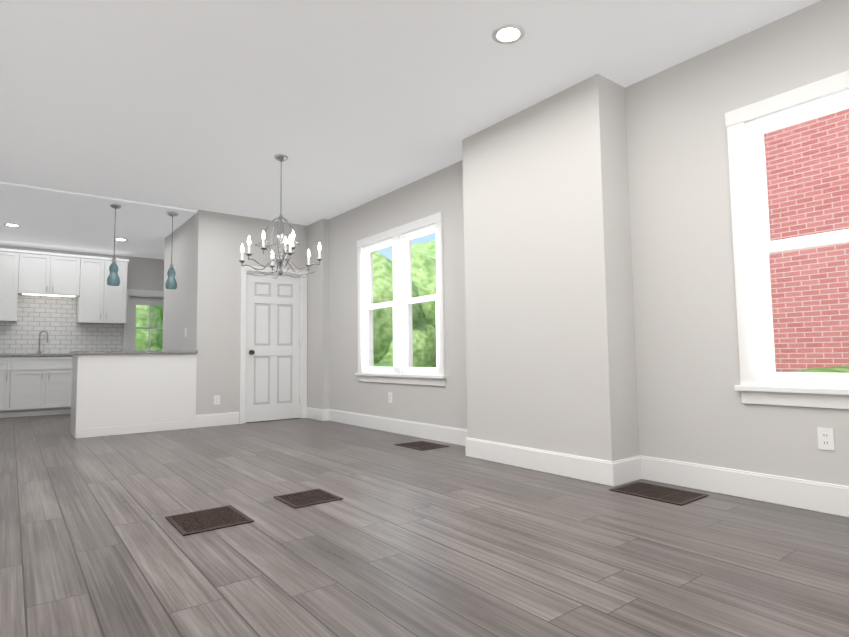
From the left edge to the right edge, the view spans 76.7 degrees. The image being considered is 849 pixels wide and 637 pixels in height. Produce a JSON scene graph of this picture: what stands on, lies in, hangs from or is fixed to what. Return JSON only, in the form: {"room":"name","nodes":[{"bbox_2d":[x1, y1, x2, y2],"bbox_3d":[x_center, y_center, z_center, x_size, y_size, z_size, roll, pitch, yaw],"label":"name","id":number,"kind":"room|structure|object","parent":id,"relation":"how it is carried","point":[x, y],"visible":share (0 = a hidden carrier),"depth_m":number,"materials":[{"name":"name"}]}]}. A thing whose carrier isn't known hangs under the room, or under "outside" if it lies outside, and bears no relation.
{"room":"empty living room","nodes":[
{"label":"empty living room","id":0,"kind":"room"},
{"bbox_2d":[0,245,163,349],"bbox_3d":[-5.689,0.221,9.704,4.100,2.780,0.200,2,-5,-38],"label":"wall","id":1,"kind":"structure","parent":0,"point":[145,273],"depth_m":9.96,"materials":[{"name":"white paint"}]},
{"bbox_2d":[0,248,23,321],"bbox_3d":[-6.849,-0.531,8.511,0.754,1.145,0.337,2,-5,-38],"label":"upper cabinet","id":2,"kind":"object","parent":1,"relation":"attached to","point":[11,260],"depth_m":8.52,"materials":[{"name":"white wood"}]},
{"bbox_2d":[24,250,79,295],"bbox_3d":[-6.270,-0.733,8.975,0.830,0.695,0.337,2,-5,-38],"label":"upper cabinet","id":3,"kind":"object","parent":1,"relation":"attached to","point":[45,273],"depth_m":8.86,"materials":[{"name":"white wood"}]},
{"bbox_2d":[22,294,74,296],"bbox_3d":[-6.223,-0.383,8.896,0.710,0.011,0.040,2,-5,-38],"label":"under-cabinet light","id":4,"kind":"object","parent":3,"relation":"attached to","point":[48,295],"visible":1,"depth_m":8.87,"materials":[{"name":"white plastic"}]},
{"bbox_2d":[0,295,122,353],"bbox_3d":[-6.362,0.105,9.059,2.240,1.000,0.012,2,-5,-38],"label":"tile backsplash","id":5,"kind":"structure","parent":1,"relation":"attached to","point":[55,318],"depth_m":9.10,"materials":[{"name":"white tile"}]},
{"bbox_2d":[73,256,127,323],"bbox_3d":[-5.680,-0.485,9.411,0.768,1.145,0.337,2,-5,-38],"label":"upper cabinet","id":6,"kind":"object","parent":1,"relation":"attached to","point":[82,279],"depth_m":9.27,"materials":[{"name":"white wood"}]},
{"bbox_2d":[123,289,163,349],"bbox_3d":[-5.162,0.555,10.069,0.920,2.150,0.224,2,-5,-38],"label":"door frame","id":7,"kind":"structure","parent":1,"relation":"attached to","point":[145,293],"depth_m":9.84,"materials":[{"name":"white wood"}]},
{"bbox_2d":[128,297,163,349],"bbox_3d":[-5.148,0.614,10.047,0.720,2.012,0.108,2,-5,-38],"label":"back door","id":8,"kind":"structure","parent":1,"relation":"in","point":[135,301],"depth_m":9.96,"materials":[{"name":"white wood"}]},
{"bbox_2d":[136,305,161,349],"bbox_3d":[-5.175,0.181,10.104,0.480,0.860,0.006,2,-5,-38],"label":"window glass","id":9,"kind":"structure","parent":8,"relation":"in","point":[148,330],"depth_m":10.10,"materials":[{"name":"clear glass"}]},
{"bbox_2d":[162,214,195,349],"bbox_3d":[-3.466,0.049,7.662,0.120,2.780,1.800,2,-5,-38],"label":"wall","id":10,"kind":"structure","parent":0,"point":[179,300],"depth_m":7.48,"materials":[{"name":"white paint"}]},
{"bbox_2d":[194,210,306,414],"bbox_3d":[-2.294,0.012,7.355,1.600,2.780,0.120,2,-5,-38],"label":"wall","id":11,"kind":"structure","parent":0,"point":[221,238],"depth_m":7.02,"materials":[{"name":"white paint"}]},
{"bbox_2d":[214,395,219,404],"bbox_3d":[-2.668,1.048,6.901,0.072,0.116,0.008,2,-5,-38],"label":"outlet","id":12,"kind":"object","parent":11,"relation":"attached to","point":[216,399],"visible":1,"depth_m":6.90,"materials":[{"name":"white plastic"}]},
{"bbox_2d":[196,412,238,427],"bbox_3d":[-2.653,1.299,6.888,0.545,0.157,0.016,2,-5,-38],"label":"baseboard","id":13,"kind":"structure","parent":11,"relation":"attached to","point":[220,419],"depth_m":6.88,"materials":[{"name":"white wood"}]},
{"bbox_2d":[246,273,299,421],"bbox_3d":[-2.077,0.391,7.430,0.779,2.012,0.108,2,-5,-38],"label":"door","id":14,"kind":"structure","parent":11,"relation":"in","point":[273,356],"depth_m":7.44,"materials":[{"name":"white wood"}]},
{"bbox_2d":[239,266,306,423],"bbox_3d":[-2.103,0.353,7.461,0.955,2.110,0.142,2,-5,-38],"label":"door frame","id":15,"kind":"structure","parent":11,"relation":"attached to","point":[245,270],"depth_m":7.44,"materials":[{"name":"white wood"}]},
{"bbox_2d":[307,219,328,408],"bbox_3d":[-1.507,0.016,7.570,0.090,2.780,0.500,2,-5,-38],"label":"wall","id":16,"kind":"structure","parent":0,"point":[317,336],"depth_m":7.47,"materials":[{"name":"white paint"}]},
{"bbox_2d":[306,407,327,420],"bbox_3d":[-1.522,1.323,7.444,0.026,0.157,0.516,2,-5,-38],"label":"baseboard","id":17,"kind":"structure","parent":16,"relation":"attached to","point":[311,413],"depth_m":7.35,"materials":[{"name":"white wood"}]},
{"bbox_2d":[0,0,820,258],"bbox_3d":[-1.795,-1.623,4.692,4.440,0.140,13.100,2,-5,-38],"label":"ceiling","id":18,"kind":"structure","parent":0,"point":[219,105],"depth_m":3.85,"materials":[{"name":"white paint"}]},
{"bbox_2d":[4,223,20,226],"bbox_3d":[-5.757,-1.303,7.493,0.196,0.006,0.196,2,-5,-38],"label":"recessed light","id":19,"kind":"object","parent":18,"relation":"in","point":[11,225],"visible":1,"depth_m":7.50,"materials":[{"name":"white plastic"}]},
{"bbox_2d":[107,205,120,285],"bbox_3d":[-3.786,-0.891,6.552,0.140,0.980,0.140,2,-5,-38],"label":"pendant light","id":20,"kind":"object","parent":18,"relation":"hanging from","point":[113,278],"visible":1,"depth_m":6.50,"materials":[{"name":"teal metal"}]},
{"bbox_2d":[115,238,127,240],"bbox_3d":[-4.802,-1.247,8.480,0.196,0.006,0.196,2,-5,-38],"label":"recessed light","id":21,"kind":"object","parent":18,"relation":"in","point":[119,239],"visible":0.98,"depth_m":8.47,"materials":[{"name":"white plastic"}]},
{"bbox_2d":[165,213,177,288],"bbox_3d":[-3.271,-0.870,6.948,0.140,0.980,0.140,2,-5,-38],"label":"pendant light","id":22,"kind":"object","parent":18,"relation":"hanging from","point":[171,283],"visible":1,"depth_m":6.90,"materials":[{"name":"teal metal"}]},
{"bbox_2d":[238,154,322,278],"bbox_3d":[-1.365,-0.975,5.100,0.763,1.148,0.795,2,-5,-38],"label":"chandelier","id":23,"kind":"object","parent":18,"relation":"hanging from","point":[280,259],"visible":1,"depth_m":5.06,"materials":[{"name":"grey metal"}]},
{"bbox_2d":[492,24,524,43],"bbox_3d":[0.503,-1.703,3.220,0.196,0.006,0.196,2,-5,-38],"label":"recessed light","id":24,"kind":"object","parent":18,"relation":"in","point":[509,34],"visible":1,"depth_m":3.21,"materials":[{"name":"white plastic"}]},
{"bbox_2d":[0,414,848,636],"bbox_3d":[-1.757,1.249,4.492,4.440,0.100,13.100,2,-5,-38],"label":"floor","id":25,"kind":"structure","parent":0,"point":[452,540],"depth_m":2.41,"materials":[{"name":"grey wood"}]},
{"bbox_2d":[0,357,15,417],"bbox_3d":[-6.654,1.068,8.364,0.426,0.930,0.608,2,-5,-38],"label":"base cabinet","id":26,"kind":"object","parent":25,"relation":"on","point":[7,364],"depth_m":8.21,"materials":[{"name":"white wood"}]},
{"bbox_2d":[16,356,72,416],"bbox_3d":[-6.206,1.086,8.708,0.937,0.930,0.608,2,-5,-38],"label":"base cabinet","id":27,"kind":"object","parent":25,"relation":"on","point":[34,386],"depth_m":8.48,"materials":[{"name":"white wood"}]},
{"bbox_2d":[0,354,72,356],"bbox_3d":[-6.180,0.603,8.758,2.187,0.040,0.623,2,-5,-38],"label":"countertop","id":28,"kind":"structure","parent":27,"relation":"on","point":[24,355],"depth_m":8.39,"materials":[{"name":"stone"}]},
{"bbox_2d":[37,330,48,353],"bbox_3d":[-6.282,0.391,8.838,0.143,0.395,0.171,2,-5,-38],"label":"faucet","id":29,"kind":"object","parent":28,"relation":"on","point":[38,351],"visible":0.96,"depth_m":8.84,"materials":[{"name":"silver metal"}]},
{"bbox_2d":[70,353,196,438],"bbox_3d":[-3.555,0.903,6.594,1.268,0.930,0.630,2,-5,-38],"label":"half wall","id":30,"kind":"structure","parent":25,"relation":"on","point":[116,394],"depth_m":6.30,"materials":[{"name":"white paint"}]},
{"bbox_2d":[69,350,197,354],"bbox_3d":[-3.572,0.419,6.616,1.300,0.040,0.695,2,-5,-38],"label":"countertop","id":31,"kind":"structure","parent":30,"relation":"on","point":[136,352],"depth_m":6.33,"materials":[{"name":"stone"}]},
{"bbox_2d":[165,505,253,535],"bbox_3d":[-1.155,1.075,2.875,0.350,0.006,0.390,2,-5,-38],"label":"floor vent","id":32,"kind":"object","parent":25,"relation":"in","point":[190,523],"visible":1,"depth_m":2.86,"materials":[{"name":"brown metal"}]},
{"bbox_2d":[274,489,342,508],"bbox_3d":[-0.714,1.098,3.284,0.310,0.006,0.320,2,-5,-38],"label":"floor vent","id":33,"kind":"object","parent":25,"relation":"in","point":[306,498],"visible":1,"depth_m":3.27,"materials":[{"name":"brown metal"}]},
{"bbox_2d":[395,441,448,450],"bbox_3d":[-0.025,1.219,5.156,0.330,0.006,0.430,2,-5,-38],"label":"floor vent","id":34,"kind":"object","parent":25,"relation":"in","point":[421,445],"visible":0.98,"depth_m":5.14,"materials":[{"name":"brown metal"}]},
{"bbox_2d":[609,481,708,505],"bbox_3d":[1.434,1.070,3.300,0.330,0.006,0.460,2,-5,-38],"label":"floor vent","id":35,"kind":"object","parent":25,"relation":"in","point":[680,497],"visible":1,"depth_m":3.28,"materials":[{"name":"brown metal"}]},
{"bbox_2d":[462,74,639,460],"bbox_3d":[0.913,-0.247,4.244,0.330,2.780,1.400,2,-5,-38],"label":"wall","id":36,"kind":"structure","parent":0,"point":[550,339],"depth_m":3.93,"materials":[{"name":"white paint"}]},
{"bbox_2d":[460,435,615,486],"bbox_3d":[0.793,1.055,4.047,0.016,0.157,1.432,2,-5,-38],"label":"baseboard","id":37,"kind":"structure","parent":36,"relation":"attached to","point":[599,471],"depth_m":3.93,"materials":[{"name":"white wood"}]},
{"bbox_2d":[616,455,643,485],"bbox_3d":[1.358,1.016,3.591,0.300,0.157,0.019,2,-5,-38],"label":"baseboard","id":38,"kind":"structure","parent":36,"relation":"attached to","point":[630,469],"depth_m":3.59,"materials":[{"name":"white wood"}]},
{"bbox_2d":[329,0,848,485],"bbox_3d":[-0.073,-0.119,5.903,0.140,2.780,13.100,2,-5,-38],"label":"wall","id":39,"kind":"structure","parent":0,"point":[693,408],"depth_m":3.51,"materials":[{"name":"white paint"}]},
{"bbox_2d":[388,392,391,402],"bbox_3d":[-0.393,0.905,6.144,0.008,0.116,0.072,2,-5,-38],"label":"outlet","id":40,"kind":"object","parent":39,"relation":"attached to","point":[389,397],"visible":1,"depth_m":6.14,"materials":[{"name":"white plastic"}]},
{"bbox_2d":[328,409,467,444],"bbox_3d":[-0.342,1.210,6.051,0.020,0.157,3.170,2,-5,-38],"label":"baseboard","id":41,"kind":"structure","parent":39,"relation":"attached to","point":[446,434],"depth_m":5.93,"materials":[{"name":"white wood"}]},
{"bbox_2d":[355,212,446,385],"bbox_3d":[-0.268,-0.152,6.141,0.220,1.775,1.730,2,-5,-38],"label":"window","id":42,"kind":"structure","parent":39,"relation":"in","point":[400,371],"depth_m":6.06,"materials":[{"name":"white wood"}]},
{"bbox_2d":[640,455,848,516],"bbox_3d":[2.611,0.905,2.235,0.016,0.157,3.700,2,-5,-38],"label":"baseboard","id":43,"kind":"structure","parent":39,"relation":"attached to","point":[828,498],"depth_m":3.12,"materials":[{"name":"white wood"}]},
{"bbox_2d":[725,70,848,408],"bbox_3d":[2.273,-0.415,2.855,0.220,1.775,1.165,2,-5,-38],"label":"window","id":44,"kind":"structure","parent":39,"relation":"in","point":[817,390],"depth_m":3.13,"materials":[{"name":"white wood"}]},
{"bbox_2d":[817,427,834,450],"bbox_3d":[2.142,0.643,2.864,0.008,0.116,0.072,2,-5,-38],"label":"outlet","id":45,"kind":"object","parent":39,"relation":"attached to","point":[825,438],"visible":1,"depth_m":2.86,"materials":[{"name":"white plastic"}]},
{"label":"outside","id":46,"kind":"structure","parent":0,"visible":0},
{"bbox_3d":[-18.748,2.974,17.373,15.540,0.200,28.200,2,-5,-38],"label":"ground","id":47,"kind":"structure","parent":46,"visible":0},
{"bbox_2d":[143,346,160,349],"bbox_3d":[-5.612,1.537,11.402,1.901,1.925,1.737,2,-5,-38],"label":"shrub","id":48,"kind":"object","parent":47,"relation":"on","point":[153,347],"depth_m":11.35,"materials":[{"name":"green plant"}]},
{"bbox_3d":[5.148,2.891,20.779,26.460,0.200,52.000,2,-5,-38],"label":"lawn","id":49,"kind":"structure","parent":46,"visible":0},
{"bbox_2d":[374,362,392,366],"bbox_3d":[-0.931,1.696,12.291,1.554,1.406,2.452,2,-5,-38],"label":"hedge","id":50,"kind":"object","parent":49,"relation":"on","point":[386,364],"depth_m":12.20,"materials":[{"name":"green plant"}]},
{"bbox_2d":[764,110,848,371],"bbox_3d":[9.220,-3.193,7.949,6.040,10.050,18.000,2,-5,-38],"label":"brick wall","id":51,"kind":"structure","parent":49,"relation":"on","point":[815,266],"depth_m":7.72,"materials":[{"name":"red brick"}]},
{"bbox_2d":[790,366,848,372],"bbox_3d":[4.131,1.157,5.310,1.603,1.364,2.352,2,-5,-38],"label":"hedge","id":52,"kind":"object","parent":49,"relation":"on","point":[843,369],"depth_m":5.39,"materials":[{"name":"green plant"}]},
{"bbox_3d":[-10.321,1.446,15.904,0.304,2.420,0.320,2,-5,-38],"label":"trees","id":53,"kind":"object","parent":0,"visible":0},
{"bbox_2d":[135,305,162,349],"bbox_3d":[-8.920,0.875,15.857,3.319,2.888,3.240,2,-5,-38],"label":"trees","id":54,"kind":"object","parent":53,"relation":"attached to","point":[140,340],"depth_m":15.18,"materials":[{"name":"green plant"}]},
{"bbox_2d":[148,305,162,320],"bbox_3d":[-10.260,-0.377,15.997,4.792,4.532,4.434,2,-5,-38],"label":"trees","id":55,"kind":"object","parent":53,"relation":"attached to","point":[158,310],"depth_m":16.23,"materials":[{"name":"green plant"}]},
{"bbox_3d":[-1.912,1.571,16.947,0.304,2.090,0.320,2,-5,-38],"label":"trees","id":56,"kind":"object","parent":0,"visible":0},
{"bbox_2d":[373,252,426,363],"bbox_3d":[-1.778,-0.007,16.990,4.026,4.279,3.887,2,-5,-38],"label":"trees","id":57,"kind":"object","parent":56,"relation":"attached to","point":[382,345],"depth_m":15.64,"materials":[{"name":"green plant"}]},
{"bbox_2d":[379,323,435,366],"bbox_3d":[-0.752,1.051,16.937,2.752,2.561,2.940,2,-5,-38],"label":"trees","id":58,"kind":"object","parent":56,"relation":"attached to","point":[421,342],"depth_m":15.88,"materials":[{"name":"green plant"}]},
{"bbox_3d":[-0.388,1.614,21.034,0.304,2.530,0.320,2,-5,-38],"label":"trees","id":59,"kind":"object","parent":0,"visible":0},
{"bbox_2d":[412,253,436,327],"bbox_3d":[-0.303,-0.218,21.046,4.739,4.626,5.333,2,-5,-38],"label":"trees","id":60,"kind":"object","parent":59,"relation":"attached to","point":[423,282],"depth_m":19.62,"materials":[{"name":"green plant"}]},
{"bbox_3d":[0.174,1.691,30.961,0.304,3.740,0.320,2,-5,-38],"label":"trees","id":61,"kind":"object","parent":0,"visible":0},
{"bbox_2d":[391,240,435,261],"bbox_3d":[0.197,-1.196,31.139,7.192,7.089,7.440,2,-5,-38],"label":"trees","id":62,"kind":"object","parent":61,"relation":"attached to","point":[429,253],"depth_m":30.37,"materials":[{"name":"green plant"}]}
]}

